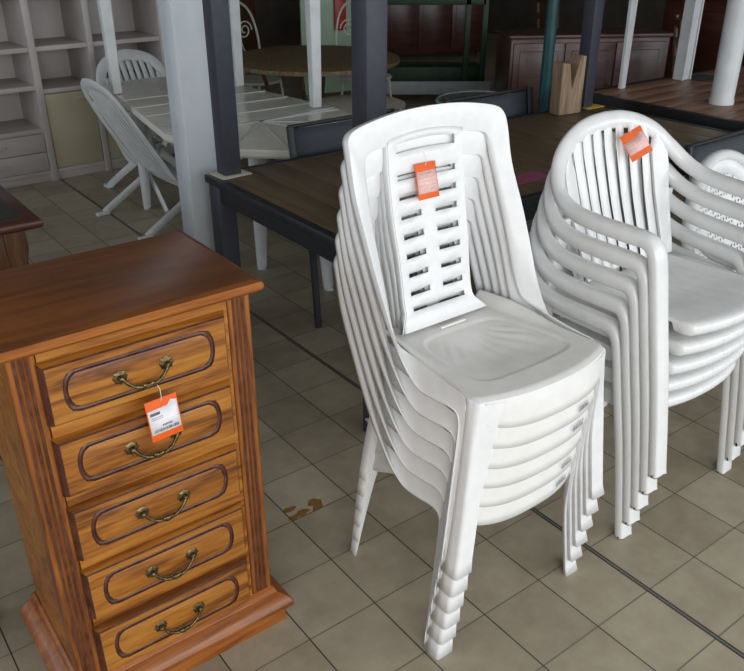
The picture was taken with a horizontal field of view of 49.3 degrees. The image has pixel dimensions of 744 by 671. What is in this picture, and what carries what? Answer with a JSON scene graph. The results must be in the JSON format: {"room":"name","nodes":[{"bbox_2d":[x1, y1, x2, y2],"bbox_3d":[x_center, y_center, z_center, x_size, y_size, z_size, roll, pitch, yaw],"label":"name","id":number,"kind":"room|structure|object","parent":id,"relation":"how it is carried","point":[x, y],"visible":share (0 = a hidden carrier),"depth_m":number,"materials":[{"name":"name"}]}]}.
{"room":"second-hand shop","nodes":[
{"label":"second-hand shop","id":0,"kind":"room"},
{"bbox_2d":[158,0,216,250],"bbox_3d":[-0.700,-1.370,2.873,0.129,3.000,0.125,-19,33,-32],"label":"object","id":1,"kind":"structure","parent":0,"point":[181,21],"depth_m":3.08,"materials":[{"name":"white paint"}]},
{"bbox_2d":[255,0,300,45],"bbox_3d":[-3.840,-4.649,9.225,12.700,3.000,0.120,-19,33,-32],"label":"wall","id":2,"kind":"structure","parent":0,"point":[277,21],"depth_m":11.40,"materials":[{"name":"black paint"}]},
{"bbox_2d":[0,32,743,670],"bbox_3d":[0.139,-0.850,5.245,12.700,0.100,13.100,-19,33,-32],"label":"floor","id":3,"kind":"structure","parent":0,"point":[668,595],"depth_m":2.33,"materials":[{"name":"beige tile"}]},
{"bbox_2d":[0,185,43,270],"bbox_3d":[-1.792,0.028,2.620,1.365,0.746,0.665,-19,33,-32],"label":"writing desk","id":4,"kind":"object","parent":3,"relation":"on","point":[16,218],"visible":0.23,"depth_m":2.60,"materials":[{"name":"brown wood"}]},
{"bbox_2d":[0,0,170,188],"bbox_3d":[-2.287,-2.013,5.208,1.840,2.000,0.420,-20,33,-34],"label":"shelving unit","id":5,"kind":"object","parent":3,"relation":"on","point":[50,131],"visible":0.77,"depth_m":5.46,"materials":[{"name":"white laminate"}]},
{"bbox_2d":[96,49,174,211],"bbox_3d":[-1.323,-1.327,5.158,0.598,0.855,0.824,-23,35,-37],"label":"reclining chair","id":6,"kind":"object","parent":3,"relation":"on","point":[124,54],"visible":0.22,"depth_m":5.22,"materials":[{"name":"white plastic"}]},
{"bbox_2d":[0,231,293,670],"bbox_3d":[-0.538,0.315,1.845,0.563,0.946,0.392,-19,33,-32],"label":"dresser","id":7,"kind":"object","parent":3,"relation":"on","point":[142,554],"visible":0.98,"depth_m":1.68,"materials":[{"name":"brown wood"}]},
{"bbox_2d":[144,385,183,442],"bbox_3d":[-0.410,0.150,1.588,0.070,0.118,0.014,-19,33,-33],"label":"price tag","id":8,"kind":"object","parent":7,"relation":"hanging from","point":[163,413],"visible":1,"depth_m":1.59,"materials":[{"name":"paper"}]},
{"bbox_2d":[150,411,178,433],"bbox_3d":[-0.407,0.166,1.592,0.053,0.044,0.001,-22,31,-31],"label":"print","id":9,"kind":"object","parent":8,"relation":"attached to","point":[157,413],"depth_m":1.59},
{"bbox_2d":[80,78,241,239],"bbox_3d":[-1.188,-1.100,4.717,0.824,0.855,0.598,-22,34,-36],"label":"reclining chair","id":10,"kind":"object","parent":3,"relation":"on","point":[130,138],"visible":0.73,"depth_m":4.53,"materials":[{"name":"white plastic"}]},
{"bbox_2d":[103,77,351,290],"bbox_3d":[-0.806,-0.878,4.401,0.955,0.722,2.000,-19,33,-32],"label":"garden table","id":11,"kind":"object","parent":3,"relation":"on","point":[263,117],"visible":0.38,"depth_m":4.08,"materials":[{"name":"plastic"}]},
{"bbox_2d":[97,0,321,107],"bbox_3d":[-0.894,-1.577,4.177,0.880,0.725,1.090,-19,33,-32],"label":"garden table","id":12,"kind":"object","parent":11,"relation":"on","point":[312,7],"visible":0.73,"depth_m":4.33,"materials":[{"name":"white plastic"}]},
{"bbox_2d":[239,0,257,51],"bbox_3d":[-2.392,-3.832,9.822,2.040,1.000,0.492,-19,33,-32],"label":"chair","id":13,"kind":"object","parent":3,"relation":"on","point":[249,42],"visible":0.07,"depth_m":10.18,"materials":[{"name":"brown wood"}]},
{"bbox_2d":[239,1,283,94],"bbox_3d":[-0.932,-2.078,6.394,0.440,1.030,0.425,23,35,37],"label":"chair","id":14,"kind":"object","parent":3,"relation":"on","point":[254,79],"visible":0.33,"depth_m":6.42,"materials":[{"name":"white metal"}]},
{"bbox_2d":[242,45,399,159],"bbox_3d":[-0.407,-1.604,5.802,1.200,0.744,1.200,-19,33,-32],"label":"table","id":15,"kind":"object","parent":3,"relation":"on","point":[336,60],"visible":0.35,"depth_m":5.49,"materials":[{"name":"wood"}]},
{"bbox_2d":[299,0,351,100],"bbox_3d":[-0.343,-2.700,7.629,0.700,1.000,0.180,-14,31,-26],"label":"folding screen","id":16,"kind":"object","parent":3,"relation":"on","point":[329,9],"visible":0.36,"depth_m":7.52,"materials":[{"name":"green paint"}]},
{"bbox_2d":[286,108,398,327],"bbox_3d":[0.023,-0.465,3.466,0.610,0.848,0.501,-19,33,-32],"label":"sling chair","id":17,"kind":"object","parent":3,"relation":"on","point":[304,141],"visible":0.05,"depth_m":3.41,"materials":[{"name":"grey fabric"}]},
{"bbox_2d":[335,0,391,96],"bbox_3d":[-0.048,-2.153,6.540,0.425,1.030,0.440,-8,28,-15],"label":"chair","id":18,"kind":"object","parent":3,"relation":"on","point":[345,77],"visible":0.17,"depth_m":6.51,"materials":[{"name":"white metal"}]},
{"bbox_2d":[322,94,405,114],"bbox_3d":[-0.080,-1.203,5.202,0.580,0.566,0.580,-19,33,-32],"label":"garden table","id":19,"kind":"object","parent":3,"relation":"on","point":[342,102],"visible":0.2,"depth_m":5.08,"materials":[{"name":"plastic"}]},
{"bbox_2d":[387,5,482,55],"bbox_3d":[0.513,-3.980,10.219,1.840,0.900,0.492,-8,28,-15],"label":"sideboard","id":20,"kind":"object","parent":3,"relation":"on","point":[411,29],"visible":0.57,"depth_m":10.11,"materials":[{"name":"brown wood"}]},
{"bbox_2d":[387,0,490,93],"bbox_3d":[0.542,-2.779,7.783,1.180,1.000,0.440,0,27,0],"label":"display cabinet","id":21,"kind":"object","parent":3,"relation":"on","point":[407,77],"visible":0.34,"depth_m":7.75,"materials":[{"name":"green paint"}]},
{"bbox_2d":[333,221,576,659],"bbox_3d":[0.233,0.223,2.039,0.520,0.935,0.487,-19,33,-32],"label":"chair","id":22,"kind":"object","parent":3,"relation":"on","point":[389,462],"visible":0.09,"depth_m":1.93,"materials":[{"name":"white plastic"}]},
{"bbox_2d":[335,199,582,644],"bbox_3d":[0.239,0.175,2.006,0.520,0.935,0.486,-19,33,-32],"label":"chair","id":23,"kind":"object","parent":22,"relation":"on","point":[429,474],"visible":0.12,"depth_m":1.90,"materials":[{"name":"white plastic"}]},
{"bbox_2d":[337,177,587,629],"bbox_3d":[0.244,0.127,1.973,0.520,0.935,0.486,-19,33,-32],"label":"chair","id":24,"kind":"object","parent":23,"relation":"on","point":[431,454],"visible":0.1,"depth_m":1.87,"materials":[{"name":"white plastic"}]},
{"bbox_2d":[338,154,592,613],"bbox_3d":[0.249,0.079,1.940,0.520,0.935,0.486,-19,33,-32],"label":"chair","id":25,"kind":"object","parent":24,"relation":"on","point":[427,430],"visible":0.12,"depth_m":1.85,"materials":[{"name":"white plastic"}]},
{"bbox_2d":[340,131,598,597],"bbox_3d":[0.255,0.030,1.907,0.520,0.935,0.486,-19,33,-32],"label":"chair","id":26,"kind":"object","parent":25,"relation":"on","point":[474,142],"visible":0.14,"depth_m":1.83,"materials":[{"name":"white plastic"}]},
{"bbox_2d":[342,102,605,580],"bbox_3d":[0.260,-0.018,1.874,0.520,0.935,0.486,-19,33,-32],"label":"chair","id":27,"kind":"object","parent":26,"relation":"on","point":[489,358],"visible":0.98,"depth_m":1.85,"materials":[{"name":"white plastic"}]},
{"bbox_2d":[414,152,439,200],"bbox_3d":[0.123,-0.367,1.858,0.062,0.104,0.033,-19,33,-32],"label":"price tag","id":28,"kind":"object","parent":27,"relation":"hanging from","point":[426,173],"visible":1,"depth_m":1.86,"materials":[{"name":"orange paper"}]},
{"bbox_2d":[204,103,741,431],"bbox_3d":[0.532,-0.409,3.474,2.210,0.740,0.930,-19,33,-32],"label":"dining table","id":29,"kind":"object","parent":3,"relation":"on","point":[297,199],"visible":0.18,"depth_m":3.04,"materials":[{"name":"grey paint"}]},
{"bbox_2d":[209,169,251,179],"bbox_3d":[-0.532,-0.607,3.047,0.125,0.004,0.105,-22,34,-36],"label":"pad","id":30,"kind":"object","parent":29,"relation":"on","point":[243,172],"visible":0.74,"depth_m":3.02,"materials":[{"name":"cardboard"}]},
{"bbox_2d":[202,0,240,175],"bbox_3d":[-0.537,-1.612,2.531,0.068,2.256,0.068,-19,33,-32],"label":"square post","id":31,"kind":"object","parent":30,"relation":"on","point":[216,15],"visible":1,"depth_m":2.88,"materials":[{"name":"grey metal"}]},
{"bbox_2d":[351,0,386,128],"bbox_3d":[-0.008,-1.317,1.963,0.072,2.260,0.072,-19,33,-32],"label":"square post","id":32,"kind":"object","parent":29,"relation":"on","point":[368,17],"visible":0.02,"depth_m":2.22,"materials":[{"name":"grey metal"}]},
{"bbox_2d":[515,171,546,184],"bbox_3d":[0.569,-0.582,3.001,0.180,0.002,0.090,-19,33,-32],"label":"paper","id":33,"kind":"object","parent":29,"relation":"on","point":[531,176],"visible":0.64,"depth_m":3.00,"materials":[{"name":"paper"}]},
{"bbox_2d":[549,54,586,115],"bbox_3d":[0.951,-1.217,3.937,0.145,0.272,0.070,-15,31,-27],"label":"notched timber","id":34,"kind":"object","parent":29,"relation":"on","point":[568,78],"visible":1,"depth_m":3.91,"materials":[{"name":"brown wood"}]},
{"bbox_2d":[582,103,604,109],"bbox_3d":[1.102,-1.169,4.136,0.130,0.004,0.110,-19,33,-32],"label":"pad","id":35,"kind":"object","parent":29,"relation":"on","point":[593,106],"visible":0.51,"depth_m":4.12,"materials":[{"name":"yellow"}]},
{"bbox_2d":[579,0,604,107],"bbox_3d":[1.073,-2.168,3.609,0.068,2.256,0.068,-19,33,-32],"label":"square post","id":36,"kind":"object","parent":35,"relation":"on","point":[593,9],"visible":0.71,"depth_m":3.96,"materials":[{"name":"grey metal"}]},
{"bbox_2d":[436,90,509,103],"bbox_3d":[0.606,-0.966,4.581,0.518,0.719,0.518,-19,33,-32],"label":"chair","id":37,"kind":"object","parent":3,"relation":"on","point":[440,99],"visible":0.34,"depth_m":4.53,"materials":[{"name":"white plastic"}]},
{"bbox_2d":[444,87,533,117],"bbox_3d":[0.706,-0.701,3.923,0.610,0.848,0.501,-19,33,-32],"label":"sling chair","id":38,"kind":"object","parent":3,"relation":"on","point":[518,103],"visible":0.06,"depth_m":4.00,"materials":[{"name":"grey fabric"}]},
{"bbox_2d":[536,0,558,27],"bbox_3d":[1.834,-2.741,7.763,0.477,0.953,0.420,-8,28,-15],"label":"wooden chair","id":39,"kind":"object","parent":3,"relation":"on","point":[539,15],"visible":0.2,"depth_m":7.68,"materials":[{"name":"brown wood"}]},
{"bbox_2d":[537,0,559,111],"bbox_3d":[1.037,-1.426,4.878,0.180,1.260,0.180,0,27,0],"label":"stand","id":40,"kind":"object","parent":3,"relation":"on","point":[552,5],"visible":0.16,"depth_m":4.74,"materials":[{"name":"paint"}]},
{"bbox_2d":[494,26,672,112],"bbox_3d":[1.710,-2.113,6.732,1.340,0.780,0.462,-3,27,-6],"label":"sideboard","id":41,"kind":"object","parent":3,"relation":"on","point":[519,52],"visible":0.41,"depth_m":6.47,"materials":[{"name":"brown wood"}]},
{"bbox_2d":[529,197,735,538],"bbox_3d":[0.785,0.046,2.490,0.634,0.859,0.561,-19,33,-32],"label":"armchair","id":42,"kind":"object","parent":3,"relation":"on","point":[610,325],"visible":0.29,"depth_m":2.27,"materials":[{"name":"white plastic"}]},
{"bbox_2d":[530,174,743,525],"bbox_3d":[0.795,-0.005,2.449,0.634,0.859,0.561,-19,33,-32],"label":"armchair","id":43,"kind":"object","parent":42,"relation":"on","point":[597,296],"visible":0.34,"depth_m":2.26,"materials":[{"name":"white plastic"}]},
{"bbox_2d":[535,152,743,510],"bbox_3d":[0.805,-0.057,2.407,0.634,0.859,0.561,-19,33,-32],"label":"armchair","id":44,"kind":"object","parent":43,"relation":"on","point":[599,273],"visible":0.37,"depth_m":2.22,"materials":[{"name":"white plastic"}]},
{"bbox_2d":[536,131,743,495],"bbox_3d":[0.815,-0.108,2.365,0.634,0.859,0.561,-19,33,-32],"label":"armchair","id":45,"kind":"object","parent":44,"relation":"on","point":[679,344],"visible":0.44,"depth_m":2.16,"materials":[{"name":"white plastic"}]},
{"bbox_2d":[539,110,743,478],"bbox_3d":[0.826,-0.160,2.323,0.634,0.859,0.561,-19,33,-32],"label":"armchair","id":46,"kind":"object","parent":45,"relation":"on","point":[698,297],"visible":0.84,"depth_m":2.26,"materials":[{"name":"white plastic"}]},
{"bbox_2d":[620,123,652,161],"bbox_3d":[0.756,-0.550,2.317,0.098,0.106,0.028,4,28,9],"label":"price tag","id":47,"kind":"object","parent":46,"relation":"hanging from","point":[635,142],"visible":1,"depth_m":2.32,"materials":[{"name":"orange paper"}]},
{"bbox_2d":[592,65,743,131],"bbox_3d":[2.331,-0.899,4.423,1.550,0.740,1.830,-19,33,-32],"label":"table","id":48,"kind":"object","parent":3,"relation":"on","point":[687,100],"visible":0.61,"depth_m":4.30,"materials":[{"name":"brown wood"}]},
{"bbox_2d":[618,0,743,105],"bbox_3d":[1.928,-1.609,4.200,0.780,0.725,1.220,-19,33,-32],"label":"garden table","id":49,"kind":"object","parent":48,"relation":"on","point":[731,47],"visible":1,"depth_m":4.16,"materials":[{"name":"white plastic"}]},
{"bbox_2d":[691,74,713,80],"bbox_3d":[2.005,-1.540,4.850,0.210,0.006,0.210,0,27,0],"label":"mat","id":50,"kind":"object","parent":48,"relation":"on","point":[700,77],"visible":0.63,"depth_m":4.84,"materials":[{"name":"grey"}]},
{"bbox_2d":[671,14,681,75],"bbox_3d":[2.458,-1.873,6.080,0.477,0.953,0.420,6,28,12],"label":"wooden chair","id":51,"kind":"object","parent":3,"relation":"on","point":[677,22],"visible":0.26,"depth_m":6.10,"materials":[{"name":"brown wood"}]},
{"bbox_2d":[661,0,743,76],"bbox_3d":[3.473,-2.613,7.515,0.492,0.950,1.640,-19,33,-32],"label":"sideboard","id":52,"kind":"object","parent":3,"relation":"on","point":[713,15],"visible":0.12,"depth_m":7.56,"materials":[{"name":"brown wood"}]},
{"bbox_2d":[681,149,743,271],"bbox_3d":[1.316,-0.104,2.693,0.558,0.919,0.584,-19,33,-32],"label":"lattice chair","id":53,"kind":"object","parent":3,"relation":"on","point":[728,162],"visible":0.22,"depth_m":2.69,"materials":[{"name":"white plastic"}]},
{"bbox_2d":[684,129,743,240],"bbox_3d":[1.536,-0.321,3.188,0.610,0.848,0.501,-20,34,-34],"label":"sling chair","id":54,"kind":"object","parent":3,"relation":"on","point":[696,150],"visible":0.13,"depth_m":3.12,"materials":[{"name":"grey fabric"}]},
{"bbox_2d":[487,0,665,33],"bbox_3d":[5.258,-3.997,7.962,0.120,3.000,13.100,-19,33,-32],"label":"wall","id":55,"kind":"structure","parent":0,"point":[503,14],"depth_m":11.32,"materials":[{"name":"black paint"}]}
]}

